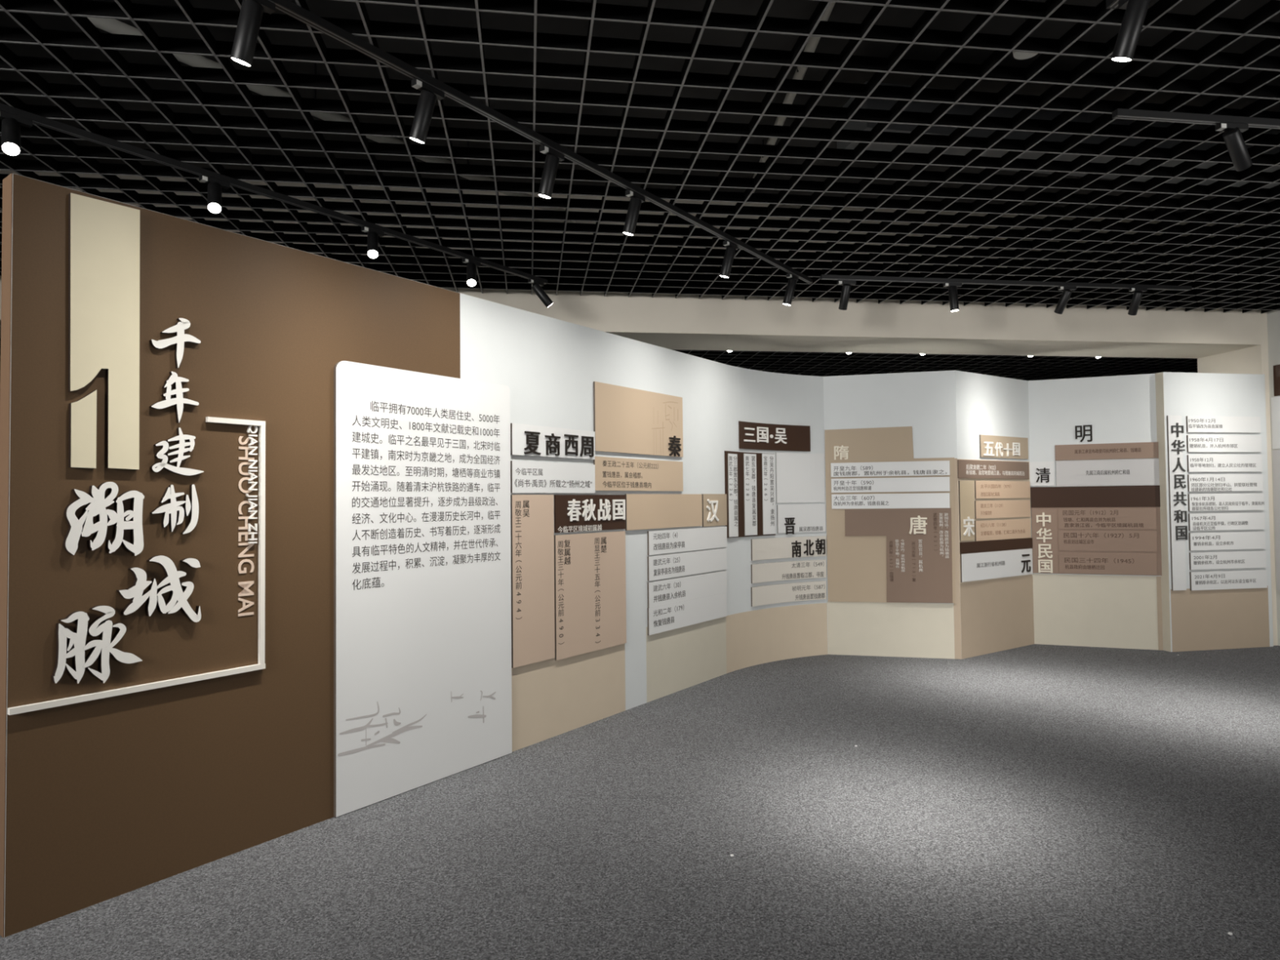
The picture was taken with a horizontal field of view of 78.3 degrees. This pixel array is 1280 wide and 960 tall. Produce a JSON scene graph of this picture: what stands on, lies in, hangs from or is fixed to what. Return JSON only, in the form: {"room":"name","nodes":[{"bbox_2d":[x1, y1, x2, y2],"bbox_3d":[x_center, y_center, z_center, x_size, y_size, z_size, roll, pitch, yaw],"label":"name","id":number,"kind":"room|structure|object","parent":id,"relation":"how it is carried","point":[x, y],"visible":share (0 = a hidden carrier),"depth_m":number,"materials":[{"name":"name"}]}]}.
{"room":"museum","nodes":[
{"label":"museum","id":0,"kind":"room"},
{"bbox_2d":[0,173,827,937],"bbox_3d":[-0.362,0.299,5.361,0.419,2.700,6.380,-2,-2,40],"label":"wall","id":1,"kind":"structure","parent":0,"point":[103,799],"depth_m":3.40,"materials":[{"name":"paint"}]},
{"bbox_2d":[51,604,142,684],"bbox_3d":[-2.057,0.625,2.987,0.026,0.294,0.293,-2,-2,36],"label":"chinese character","id":2,"kind":"object","parent":1,"relation":"attached to","point":[75,646],"visible":1,"depth_m":2.95,"materials":[{"name":"white"}]},
{"bbox_2d":[62,481,144,555],"bbox_3d":[-2.052,0.152,3.014,0.026,0.290,0.264,-2,-2,36],"label":"chinese character","id":3,"kind":"object","parent":1,"relation":"attached to","point":[83,526],"visible":1,"depth_m":3.00,"materials":[{"name":"white"}]},
{"bbox_2d":[67,192,140,469],"bbox_3d":[-2.064,-0.560,3.030,0.022,1.035,0.239,-2,-2,36],"label":"number sign","id":4,"kind":"object","parent":1,"relation":"attached to","point":[104,237],"visible":1,"depth_m":3.03,"materials":[{"name":"beige"}]},
{"bbox_2d":[7,416,265,715],"bbox_3d":[-1.953,0.281,3.148,0.022,1.104,0.921,-2,-2,36],"label":"border strip","id":5,"kind":"object","parent":1,"relation":"attached to","point":[261,544],"visible":1,"depth_m":3.43,"materials":[{"name":"white"}]},
{"bbox_2d":[116,555,200,622],"bbox_3d":[-1.932,0.446,3.166,0.026,0.285,0.305,-2,-2,36],"label":"chinese character","id":6,"kind":"object","parent":1,"relation":"attached to","point":[177,600],"visible":1,"depth_m":3.17,"materials":[{"name":"white"}]},
{"bbox_2d":[149,371,199,422],"bbox_3d":[-1.913,-0.340,3.230,0.020,0.209,0.183,-2,-2,36],"label":"chinese character","id":7,"kind":"object","parent":1,"relation":"attached to","point":[178,401],"visible":1,"depth_m":3.23,"materials":[{"name":"white"}]},
{"bbox_2d":[150,484,199,533],"bbox_3d":[-1.906,0.120,3.220,0.020,0.206,0.179,-2,-2,36],"label":"chinese character","id":8,"kind":"object","parent":1,"relation":"attached to","point":[170,510],"visible":1,"depth_m":3.22,"materials":[{"name":"white"}]},
{"bbox_2d":[149,318,200,368],"bbox_3d":[-1.914,-0.566,3.238,0.020,0.209,0.190,-2,-2,36],"label":"chinese character","id":9,"kind":"object","parent":1,"relation":"attached to","point":[180,338],"visible":1,"depth_m":3.24,"materials":[{"name":"white"}]},
{"bbox_2d":[150,427,204,475],"bbox_3d":[-1.903,-0.117,3.234,0.020,0.197,0.200,-2,-2,36],"label":"chinese character","id":10,"kind":"object","parent":1,"relation":"attached to","point":[180,437],"visible":1,"depth_m":3.23,"materials":[{"name":"white"}]},
{"bbox_2d":[238,435,254,616],"bbox_3d":[-1.736,0.201,3.464,0.004,0.788,0.070,-2,-2,37],"label":"pinyin lettering","id":11,"kind":"object","parent":1,"relation":"attached to","point":[246,592],"visible":1,"depth_m":3.46,"materials":[{"name":"beige"}]},
{"bbox_2d":[245,425,257,543],"bbox_3d":[-1.721,0.015,3.483,0.013,0.530,0.046,-2,-2,36],"label":"pinyin lettering","id":12,"kind":"object","parent":1,"relation":"attached to","point":[249,429],"visible":1,"depth_m":3.48,"materials":[{"name":"white"}]},
{"bbox_2d":[333,360,511,817],"bbox_3d":[-1.129,0.523,4.266,0.021,2.201,1.167,-2,-2,36],"label":"board","id":13,"kind":"object","parent":1,"relation":"attached to","point":[423,649],"visible":1,"depth_m":4.17,"materials":[{"name":"white"}]},
{"bbox_2d":[510,494,555,667],"bbox_3d":[-0.665,0.615,4.902,0.015,1.044,0.371,-2,-2,36],"label":"board","id":14,"kind":"object","parent":1,"relation":"attached to","point":[532,522],"visible":1,"depth_m":4.89,"materials":[{"name":"beige"}]},
{"bbox_2d":[510,422,595,459],"bbox_3d":[-0.545,-0.244,5.096,0.023,0.193,0.792,-2,-2,36],"label":"board","id":15,"kind":"object","parent":1,"relation":"attached to","point":[526,439],"visible":1,"depth_m":5.05,"materials":[{"name":"white"}]},
{"bbox_2d":[510,460,595,493],"bbox_3d":[-0.547,-0.013,5.090,0.014,0.195,0.791,-2,-2,36],"label":"board","id":16,"kind":"object","parent":1,"relation":"attached to","point":[526,477],"visible":1,"depth_m":5.05,"materials":[{"name":"white"}]},
{"bbox_2d":[554,494,625,533],"bbox_3d":[-0.327,0.226,5.375,0.023,0.249,0.745,-2,-2,36],"label":"board","id":17,"kind":"object","parent":1,"relation":"attached to","point":[572,513],"visible":1,"depth_m":5.34,"materials":[{"name":"brown"}]},
{"bbox_2d":[554,530,626,660],"bbox_3d":[-0.326,0.764,5.360,0.014,0.804,0.744,-2,-2,36],"label":"board","id":18,"kind":"object","parent":1,"relation":"attached to","point":[590,572],"visible":1,"depth_m":5.32,"materials":[{"name":"beige"}]},
{"bbox_2d":[593,381,683,457],"bbox_3d":[0.015,-0.432,5.870,0.023,0.481,1.107,-2,-2,36],"label":"board","id":19,"kind":"object","parent":1,"relation":"attached to","point":[630,420],"visible":1,"depth_m":5.81,"materials":[{"name":"beige"}]},
{"bbox_2d":[593,456,683,491],"bbox_3d":[0.012,-0.037,5.857,0.014,0.235,1.108,-2,-2,36],"label":"board","id":20,"kind":"object","parent":1,"relation":"attached to","point":[611,473],"visible":1,"depth_m":5.80,"materials":[{"name":"beige"}]},
{"bbox_2d":[625,493,702,530],"bbox_3d":[0.204,0.241,6.108,0.014,0.263,1.038,-2,-2,36],"label":"board","id":21,"kind":"object","parent":1,"relation":"attached to","point":[642,511],"visible":1,"depth_m":6.05,"materials":[{"name":"beige"}]},
{"bbox_2d":[647,592,727,635],"bbox_3d":[0.405,1.069,6.349,0.014,0.203,1.164,-2,-2,36],"label":"board","id":22,"kind":"object","parent":1,"relation":"attached to","point":[664,618],"visible":1,"depth_m":6.28,"materials":[{"name":"white"}]},
{"bbox_2d":[647,570,727,608],"bbox_3d":[0.406,0.872,6.358,0.014,0.191,1.166,-2,-2,36],"label":"board","id":23,"kind":"object","parent":1,"relation":"attached to","point":[664,592],"visible":1,"depth_m":6.29,"materials":[{"name":"white"}]},
{"bbox_2d":[647,547,727,581],"bbox_3d":[0.406,0.675,6.367,0.014,0.184,1.168,-2,-2,36],"label":"board","id":24,"kind":"object","parent":1,"relation":"attached to","point":[680,564],"visible":1,"depth_m":6.30,"materials":[{"name":"white"}]},
{"bbox_2d":[647,526,727,555],"bbox_3d":[0.407,0.484,6.375,0.014,0.180,1.169,-2,-2,36],"label":"board","id":25,"kind":"object","parent":1,"relation":"attached to","point":[664,541],"visible":1,"depth_m":6.31,"materials":[{"name":"white"}]},
{"bbox_2d":[702,493,727,526],"bbox_3d":[0.640,0.255,6.697,0.023,0.272,0.391,-2,-2,36],"label":"board","id":26,"kind":"object","parent":1,"relation":"attached to","point":[713,505],"visible":1,"depth_m":6.68,"materials":[{"name":"beige"}]},
{"bbox_2d":[724,450,775,537],"bbox_3d":[0.996,0.130,7.116,0.722,0.763,0.047,1,-2,-44],"label":"board","id":27,"kind":"object","parent":1,"relation":"attached to","point":[740,455],"depth_m":7.12,"materials":[{"name":"brown"}]},
{"bbox_2d":[738,421,810,451],"bbox_3d":[1.252,-0.402,7.341,0.925,0.246,0.062,1,-2,-36],"label":"board","id":28,"kind":"object","parent":1,"relation":"attached to","point":[754,436],"visible":1,"depth_m":7.36,"materials":[{"name":"brown"}]},
{"bbox_2d":[751,536,826,560],"bbox_3d":[1.397,0.638,7.399,0.928,0.194,0.069,0,-2,-32],"label":"board","id":29,"kind":"object","parent":1,"relation":"attached to","point":[802,546],"visible":1,"depth_m":7.42,"materials":[{"name":"white"}]},
{"bbox_2d":[751,581,826,606],"bbox_3d":[1.393,1.063,7.384,0.930,0.175,0.062,0,-2,-32],"label":"board","id":30,"kind":"object","parent":1,"relation":"attached to","point":[813,590],"visible":1,"depth_m":7.41,"materials":[{"name":"white"}]},
{"bbox_2d":[751,559,826,583],"bbox_3d":[1.395,0.856,7.392,0.929,0.173,0.062,0,-2,-32],"label":"board","id":31,"kind":"object","parent":1,"relation":"attached to","point":[807,569],"visible":1,"depth_m":7.41,"materials":[{"name":"white"}]},
{"bbox_2d":[775,452,825,502],"bbox_3d":[1.534,-0.021,7.521,0.580,0.476,0.024,0,-2,-27],"label":"board","id":32,"kind":"object","parent":1,"relation":"attached to","point":[800,477],"visible":1,"depth_m":7.53,"materials":[{"name":"white"}]},
{"bbox_2d":[777,504,826,534],"bbox_3d":[1.541,0.374,7.509,0.573,0.280,0.028,0,-2,-27],"label":"board","id":33,"kind":"object","parent":1,"relation":"attached to","point":[791,518],"visible":1,"depth_m":7.51,"materials":[{"name":"white"}]},
{"bbox_2d":[0,169,1261,358],"bbox_3d":[-0.403,-1.925,7.353,13.280,1.245,0.760,0,-2,-8],"label":"wall","id":34,"kind":"structure","parent":0,"point":[686,322],"depth_m":7.35,"materials":[{"name":"paint"}]},
{"bbox_2d":[0,644,1279,959],"bbox_3d":[2.459,1.656,4.845,18.200,0.100,17.400,0,-2,-8],"label":"floor","id":35,"kind":"structure","parent":0,"point":[1033,802],"depth_m":3.45,"materials":[{"name":"carpet"}]},
{"bbox_2d":[0,0,1279,313],"bbox_3d":[0.563,-1.810,1.616,13.090,0.060,10.840,0,-2,-8],"label":"ceiling","id":36,"kind":"structure","parent":0,"point":[1252,291],"depth_m":4.18,"materials":[{"name":"grey"}]},
{"bbox_2d":[0,102,547,284],"bbox_3d":[-2.149,-1.655,4.540,0.038,0.032,4.680,-2,-2,36],"label":"track","id":37,"kind":"object","parent":36,"relation":"attached to","point":[37,119],"visible":1,"depth_m":4.39,"materials":[{"name":"black metal"}]},
{"bbox_2d":[0,110,32,155],"bbox_3d":[-2.816,-1.550,3.547,0.166,0.215,0.153,-1,-2,27],"label":"track spotlight","id":38,"kind":"object","parent":37,"relation":"hanging from","point":[11,123],"visible":1,"depth_m":3.51,"materials":[{"name":"black metal"}]},
{"bbox_2d":[199,174,230,213],"bbox_3d":[-2.316,-1.536,4.262,0.135,0.215,0.195,0,-2,-8],"label":"track spotlight","id":39,"kind":"object","parent":37,"relation":"hanging from","point":[215,186],"visible":1,"depth_m":4.24,"materials":[{"name":"black metal"}]},
{"bbox_2d":[360,226,384,258],"bbox_3d":[-1.730,-1.520,5.067,0.128,0.215,0.199,0,-2,-8],"label":"track spotlight","id":40,"kind":"object","parent":37,"relation":"hanging from","point":[372,235],"visible":1,"depth_m":5.04,"materials":[{"name":"black metal"}]},
{"bbox_2d":[462,257,480,286],"bbox_3d":[-1.239,-1.507,5.747,0.114,0.215,0.204,-1,-2,0],"label":"track spotlight","id":41,"kind":"object","parent":37,"relation":"hanging from","point":[471,266],"visible":1,"depth_m":5.71,"materials":[{"name":"black metal"}]},
{"bbox_2d":[528,278,553,307],"bbox_3d":[-0.808,-1.498,6.343,0.215,0.211,0.097,0,-2,-27],"label":"track spotlight","id":42,"kind":"object","parent":37,"relation":"hanging from","point":[536,288],"visible":1,"depth_m":6.32,"materials":[{"name":"black metal"}]},
{"bbox_2d":[268,0,813,283],"bbox_3d":[-0.462,-1.689,3.948,0.038,0.032,6.315,-2,-2,36],"label":"track","id":43,"kind":"object","parent":36,"relation":"attached to","point":[288,7],"visible":1,"depth_m":3.63,"materials":[{"name":"black metal"}]},
{"bbox_2d":[230,0,275,66],"bbox_3d":[-1.363,-1.579,2.744,0.146,0.232,0.135,0,-2,-8],"label":"track spotlight","id":44,"kind":"object","parent":43,"relation":"attached to","point":[251,11],"visible":1,"depth_m":2.73,"materials":[{"name":"black metal"}]},
{"bbox_2d":[408,77,444,143],"bbox_3d":[-0.915,-1.567,3.358,0.148,0.232,0.137,0,-2,-8],"label":"track spotlight","id":45,"kind":"object","parent":43,"relation":"attached to","point":[429,94],"visible":1,"depth_m":3.34,"materials":[{"name":"black metal"}]},
{"bbox_2d":[537,144,564,199],"bbox_3d":[-0.449,-1.554,3.985,0.136,0.234,0.130,0,-2,-8],"label":"track spotlight","id":46,"kind":"object","parent":43,"relation":"attached to","point":[553,157],"visible":1,"depth_m":3.97,"materials":[{"name":"black metal"}]},
{"bbox_2d":[622,189,644,235],"bbox_3d":[-0.030,-1.543,4.558,0.136,0.234,0.130,0,-2,-8],"label":"track spotlight","id":47,"kind":"object","parent":43,"relation":"attached to","point":[636,200],"visible":1,"depth_m":4.54,"materials":[{"name":"black metal"}]},
{"bbox_2d":[719,240,737,278],"bbox_3d":[0.625,-1.525,5.454,0.136,0.234,0.130,0,-2,-8],"label":"track spotlight","id":48,"kind":"object","parent":43,"relation":"attached to","point":[731,248],"visible":1,"depth_m":5.44,"materials":[{"name":"black metal"}]},
{"bbox_2d":[782,273,798,305],"bbox_3d":[1.209,-1.510,6.253,0.136,0.234,0.130,0,-2,-8],"label":"track spotlight","id":49,"kind":"object","parent":43,"relation":"attached to","point":[792,282],"visible":1,"depth_m":6.24,"materials":[{"name":"black metal"}]},
{"bbox_2d":[820,274,1191,290],"bbox_3d":[3.124,-1.654,6.599,3.350,0.032,0.036,0,-2,-8],"label":"track","id":50,"kind":"object","parent":36,"relation":"attached to","point":[823,277],"visible":1,"depth_m":6.57,"materials":[{"name":"black metal"}]},
{"bbox_2d":[836,280,856,310],"bbox_3d":[1.685,-1.513,6.461,0.150,0.227,0.152,0,-2,-8],"label":"track spotlight","id":51,"kind":"object","parent":50,"relation":"hanging from","point":[846,285],"visible":1,"depth_m":6.42,"materials":[{"name":"black metal"}]},
{"bbox_2d":[942,282,961,311],"bbox_3d":[2.596,-1.517,6.519,0.150,0.234,0.072,0,-2,-8],"label":"track spotlight","id":52,"kind":"object","parent":50,"relation":"hanging from","point":[953,291],"visible":1,"depth_m":6.50,"materials":[{"name":"black metal"}]},
{"bbox_2d":[1053,285,1076,314],"bbox_3d":[3.619,-1.531,6.712,0.150,0.218,0.169,0,-2,-8],"label":"track spotlight","id":53,"kind":"object","parent":50,"relation":"hanging from","point":[1067,292],"visible":1,"depth_m":6.67,"materials":[{"name":"black metal"}]},
{"bbox_2d":[1128,287,1146,315],"bbox_3d":[4.266,-1.535,6.781,0.150,0.220,0.165,0,-2,-8],"label":"track spotlight","id":54,"kind":"object","parent":50,"relation":"hanging from","point":[1138,291],"visible":1,"depth_m":6.74,"materials":[{"name":"black metal"}]},
{"bbox_2d":[1106,0,1119,8],"bbox_3d":[2.006,-1.798,0.869,0.036,0.032,4.060,0,-2,-8],"label":"track","id":55,"kind":"object","parent":36,"relation":"attached to","point":[1110,4],"visible":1,"depth_m":2.86,"materials":[{"name":"black metal"}]},
{"bbox_2d":[1111,0,1150,62],"bbox_3d":[1.747,-1.611,2.767,0.070,0.232,0.175,0,-2,-22],"label":"track spotlight","id":56,"kind":"object","parent":55,"relation":"hanging from","point":[1135,11],"visible":1,"depth_m":2.77,"materials":[{"name":"black metal"}]},
{"bbox_2d":[1111,108,1279,128],"bbox_3d":[4.146,-1.736,3.967,3.860,0.032,0.036,0,-2,-8],"label":"track","id":57,"kind":"object","parent":36,"relation":"attached to","point":[1119,113],"visible":1,"depth_m":3.74,"materials":[{"name":"black metal"}]},
{"bbox_2d":[1214,122,1252,171],"bbox_3d":[2.884,-1.611,3.800,0.230,0.200,0.085,0,-2,-30],"label":"track spotlight","id":58,"kind":"object","parent":57,"relation":"attached to","point":[1233,140],"visible":1,"depth_m":3.78,"materials":[{"name":"black metal"}]},
{"bbox_2d":[0,0,1279,216],"bbox_3d":[2.413,-2.692,4.963,18.200,0.100,17.400,0,-2,-8],"label":"ceiling","id":59,"kind":"structure","parent":0,"point":[793,9],"depth_m":5.02,"materials":[{"name":"metal"}]},
{"bbox_2d":[87,17,576,222],"bbox_3d":[-2.170,-2.413,4.537,0.069,0.385,5.339,-2,-2,37],"label":"conduit pipe","id":60,"kind":"object","parent":59,"relation":"hanging from","point":[110,25],"visible":0.37,"depth_m":4.53,"materials":[{"name":"grey"}]},
{"bbox_2d":[752,1,835,192],"bbox_3d":[1.044,-2.624,2.495,0.063,0.140,8.559,-1,-2,-1],"label":"conduit pipe","id":61,"kind":"object","parent":59,"relation":"hanging from","point":[812,42],"visible":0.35,"depth_m":4.84,"materials":[{"name":"grey"}]},
{"bbox_2d":[836,80,1279,188],"bbox_3d":[3.717,-2.369,5.397,4.909,0.550,0.416,0,-2,-12],"label":"air duct","id":62,"kind":"object","parent":59,"relation":"hanging from","point":[871,104],"visible":0.04,"depth_m":4.98,"materials":[{"name":"grey"}]},
{"bbox_2d":[823,370,961,659],"bbox_3d":[2.398,0.329,7.518,1.209,2.700,0.051,-1,-2,14],"label":"wall","id":63,"kind":"structure","parent":0,"point":[925,402],"depth_m":7.47,"materials":[{"name":"paint"}]},
{"bbox_2d":[824,426,955,603],"bbox_3d":[2.379,0.331,7.488,1.180,1.675,0.017,-1,-2,14],"label":"board","id":64,"kind":"object","parent":63,"relation":"attached to","point":[856,566],"visible":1,"depth_m":7.55,"materials":[{"name":"beige"}]},
{"bbox_2d":[831,476,950,493],"bbox_3d":[2.377,0.046,7.489,1.077,0.135,0.014,-1,-2,14],"label":"board","id":65,"kind":"object","parent":64,"relation":"attached to","point":[929,483],"visible":1,"depth_m":7.48,"materials":[{"name":"white"}]},
{"bbox_2d":[831,460,950,477],"bbox_3d":[2.377,-0.105,7.493,1.082,0.136,0.014,-1,-2,14],"label":"board","id":66,"kind":"object","parent":64,"relation":"attached to","point":[940,467],"visible":1,"depth_m":7.48,"materials":[{"name":"white"}]},
{"bbox_2d":[831,493,950,508],"bbox_3d":[2.378,0.201,7.485,1.073,0.141,0.014,-1,-2,14],"label":"board","id":67,"kind":"object","parent":64,"relation":"attached to","point":[910,500],"visible":1,"depth_m":7.48,"materials":[{"name":"white"}]},
{"bbox_2d":[844,507,952,603],"bbox_3d":[2.446,0.715,7.452,0.964,0.890,0.020,-1,-2,14],"label":"board","id":68,"kind":"object","parent":64,"relation":"attached to","point":[919,540],"visible":1,"depth_m":7.42,"materials":[{"name":"brown"}]},
{"bbox_2d":[671,349,1197,380],"bbox_3d":[2.950,-1.584,10.881,14.900,0.060,5.270,0,-2,-8],"label":"ceiling","id":69,"kind":"structure","parent":0,"point":[802,363],"depth_m":10.75,"materials":[{"name":"grey"}]},
{"bbox_2d":[955,370,1034,658],"bbox_3d":[3.483,0.323,7.728,1.262,2.700,0.051,0,-2,-35],"label":"wall","id":70,"kind":"structure","parent":0,"point":[997,614],"depth_m":7.67,"materials":[{"name":"paint"}]},
{"bbox_2d":[958,480,974,541],"bbox_3d":[3.085,0.289,7.409,0.224,0.562,0.021,0,-2,-35],"label":"board","id":71,"kind":"object","parent":70,"relation":"attached to","point":[966,488],"visible":1,"depth_m":7.40,"materials":[{"name":"beige"}]},
{"bbox_2d":[957,459,1029,479],"bbox_3d":[3.477,-0.100,7.699,1.218,0.175,0.014,0,-2,-35],"label":"board","id":72,"kind":"object","parent":70,"relation":"attached to","point":[966,468],"visible":1,"depth_m":7.67,"materials":[{"name":"brown"}]},
{"bbox_2d":[960,547,1032,582],"bbox_3d":[3.504,0.823,7.681,1.228,0.269,0.023,0,-2,-35],"label":"board","id":73,"kind":"object","parent":70,"relation":"attached to","point":[1007,563],"visible":1,"depth_m":7.65,"materials":[{"name":"white"}]},
{"bbox_2d":[960,537,1032,554],"bbox_3d":[3.502,0.642,7.690,1.237,0.109,0.015,0,-2,-35],"label":"board","id":74,"kind":"object","parent":70,"relation":"attached to","point":[972,547],"visible":1,"depth_m":7.65,"materials":[{"name":"brown"}]},
{"bbox_2d":[974,480,1030,498],"bbox_3d":[3.596,0.096,7.775,0.962,0.170,0.013,0,-2,-35],"label":"board","id":75,"kind":"object","parent":70,"relation":"attached to","point":[983,489],"visible":1,"depth_m":7.75,"materials":[{"name":"beige"}]},
{"bbox_2d":[974,518,1030,541],"bbox_3d":[3.587,0.489,7.755,0.958,0.193,0.013,0,-2,-35],"label":"board","id":76,"kind":"object","parent":70,"relation":"attached to","point":[986,530],"visible":1,"depth_m":7.73,"materials":[{"name":"beige"}]},
{"bbox_2d":[974,500,1030,519],"bbox_3d":[3.592,0.287,7.766,0.961,0.172,0.013,0,-2,-35],"label":"board","id":77,"kind":"object","parent":70,"relation":"attached to","point":[983,508],"visible":1,"depth_m":7.74,"materials":[{"name":"beige"}]},
{"bbox_2d":[979,435,1028,459],"bbox_3d":[3.626,-0.325,7.805,0.845,0.217,0.022,0,-2,-35],"label":"board","id":78,"kind":"object","parent":70,"relation":"attached to","point":[990,446],"visible":1,"depth_m":7.79,"materials":[{"name":"beige"}]},
{"bbox_2d":[1027,373,1163,650],"bbox_3d":[4.560,0.316,7.888,1.145,2.700,0.051,-1,-2,21],"label":"wall","id":79,"kind":"structure","parent":0,"point":[1079,610],"depth_m":7.86,"materials":[{"name":"paint"}]},
{"bbox_2d":[1029,461,1054,485],"bbox_3d":[4.107,-0.064,8.030,0.226,0.247,0.021,-1,-2,21],"label":"board","id":80,"kind":"object","parent":79,"relation":"attached to","point":[1041,473],"visible":1,"depth_m":8.02,"materials":[{"name":"white"}]},
{"bbox_2d":[1030,485,1159,507],"bbox_3d":[4.554,0.167,7.859,1.164,0.210,0.014,-1,-2,21],"label":"board","id":81,"kind":"object","parent":79,"relation":"attached to","point":[1105,495],"visible":1,"depth_m":7.85,"materials":[{"name":"brown"}]},
{"bbox_2d":[1031,506,1161,575],"bbox_3d":[4.558,0.606,7.845,1.158,0.669,0.019,-1,-2,21],"label":"board","id":82,"kind":"object","parent":79,"relation":"attached to","point":[1046,552],"visible":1,"depth_m":7.98,"materials":[{"name":"brown"}]},
{"bbox_2d":[1054,441,1159,460],"bbox_3d":[4.660,-0.285,7.830,0.933,0.158,0.012,-1,-2,21],"label":"board","id":83,"kind":"object","parent":79,"relation":"attached to","point":[1129,450],"visible":1,"depth_m":7.83,"materials":[{"name":"brown"}]},
{"bbox_2d":[1055,458,1159,486],"bbox_3d":[4.661,-0.071,7.825,0.923,0.258,0.013,-1,-2,21],"label":"board","id":84,"kind":"object","parent":79,"relation":"attached to","point":[1136,472],"visible":1,"depth_m":7.82,"materials":[{"name":"grey"}]},
{"bbox_2d":[1057,530,1157,551],"bbox_3d":[4.639,0.607,7.810,0.854,0.200,0.007,-1,-2,21],"label":"board","id":85,"kind":"object","parent":79,"relation":"attached to","point":[1068,540],"visible":1,"depth_m":7.81,"materials":[{"name":"brown"}]},
{"bbox_2d":[1057,507,1157,528],"bbox_3d":[4.640,0.384,7.815,0.858,0.209,0.007,-1,-2,21],"label":"board","id":86,"kind":"object","parent":79,"relation":"attached to","point":[1102,517],"visible":1,"depth_m":7.81,"materials":[{"name":"brown"}]},
{"bbox_2d":[1058,553,1157,574],"bbox_3d":[4.638,0.833,7.805,0.850,0.199,0.006,-1,-2,21],"label":"board","id":87,"kind":"object","parent":79,"relation":"attached to","point":[1084,563],"visible":1,"depth_m":7.80,"materials":[{"name":"brown"}]},
{"bbox_2d":[1155,372,1273,652],"bbox_3d":[5.655,0.300,7.740,1.181,2.700,0.101,0,-2,-11],"label":"wall","id":88,"kind":"structure","parent":0,"point":[1236,618],"depth_m":7.67,"materials":[{"name":"paint"}]},
{"bbox_2d":[1166,415,1187,591],"bbox_3d":[5.200,0.219,7.593,0.179,1.688,0.023,0,-2,-11],"label":"board","id":89,"kind":"object","parent":88,"relation":"attached to","point":[1178,515],"visible":1,"depth_m":7.59,"materials":[{"name":"white"}]},
{"bbox_2d":[1186,416,1260,432],"bbox_3d":[5.736,-0.545,7.720,0.846,0.158,0.018,0,-2,-11],"label":"board","id":90,"kind":"object","parent":88,"relation":"attached to","point":[1193,424],"visible":1,"depth_m":7.71,"materials":[{"name":"white"}]},
{"bbox_2d":[1186,435,1261,452],"bbox_3d":[5.738,-0.355,7.714,0.850,0.163,0.018,0,-2,-11],"label":"board","id":91,"kind":"object","parent":88,"relation":"attached to","point":[1195,443],"visible":1,"depth_m":7.70,"materials":[{"name":"white"}]},
{"bbox_2d":[1186,454,1262,471],"bbox_3d":[5.740,-0.163,7.709,0.853,0.166,0.018,0,-2,-11],"label":"board","id":92,"kind":"object","parent":88,"relation":"attached to","point":[1195,463],"visible":1,"depth_m":7.70,"materials":[{"name":"white"}]},
{"bbox_2d":[1187,474,1262,491],"bbox_3d":[5.742,0.027,7.704,0.857,0.165,0.017,0,-2,-11],"label":"board","id":93,"kind":"object","parent":88,"relation":"attached to","point":[1196,482],"visible":1,"depth_m":7.69,"materials":[{"name":"white"}]},
{"bbox_2d":[1187,493,1264,511],"bbox_3d":[5.746,0.216,7.699,0.864,0.167,0.018,0,-2,-11],"label":"board","id":94,"kind":"object","parent":88,"relation":"attached to","point":[1234,501],"visible":1,"depth_m":7.69,"materials":[{"name":"white"}]},
{"bbox_2d":[1188,512,1264,530],"bbox_3d":[5.747,0.407,7.694,0.864,0.167,0.017,0,-2,-11],"label":"board","id":95,"kind":"object","parent":88,"relation":"attached to","point":[1224,521],"visible":1,"depth_m":7.68,"materials":[{"name":"white"}]},
{"bbox_2d":[1188,531,1265,551],"bbox_3d":[5.749,0.596,7.689,0.868,0.170,0.017,0,-2,-11],"label":"board","id":96,"kind":"object","parent":88,"relation":"attached to","point":[1244,540],"visible":1,"depth_m":7.68,"materials":[{"name":"white"}]},
{"bbox_2d":[1189,550,1266,569],"bbox_3d":[5.752,0.784,7.684,0.872,0.166,0.017,0,-2,-11],"label":"board","id":97,"kind":"object","parent":88,"relation":"attached to","point":[1234,559],"visible":1,"depth_m":7.67,"materials":[{"name":"white"}]},
{"bbox_2d":[1189,569,1266,590],"bbox_3d":[5.754,0.977,7.679,0.875,0.177,0.017,0,-2,-11],"label":"board","id":98,"kind":"object","parent":88,"relation":"attached to","point":[1248,579],"visible":1,"depth_m":7.67,"materials":[{"name":"white"}]},
{"bbox_2d":[1197,226,1277,645],"bbox_3d":[6.644,-0.470,8.303,0.920,4.250,0.760,0,-2,-8],"label":"wall pillar","id":99,"kind":"structure","parent":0,"point":[1255,359],"depth_m":7.90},
{"bbox_2d":[1264,225,1279,645],"bbox_3d":[7.149,-0.633,2.489,0.140,4.250,10.900,0,-2,-8],"label":"wall","id":100,"kind":"structure","parent":0,"point":[1273,317],"depth_m":7.84,"materials":[{"name":"grey"}]},
{"bbox_2d":[1271,396,1279,448],"bbox_3d":[6.404,-0.584,7.218,0.014,0.515,1.272,0,-2,-8],"label":"board","id":101,"kind":"object","parent":100,"relation":"attached to","point":[1275,402],"visible":1,"depth_m":7.81,"materials":[{"name":"white"}]},
{"bbox_2d":[1272,449,1279,591],"bbox_3d":[6.414,0.383,7.191,0.014,1.390,1.272,0,-2,-8],"label":"board","id":102,"kind":"object","parent":100,"relation":"attached to","point":[1276,454],"visible":1,"depth_m":7.79,"materials":[{"name":"grey"}]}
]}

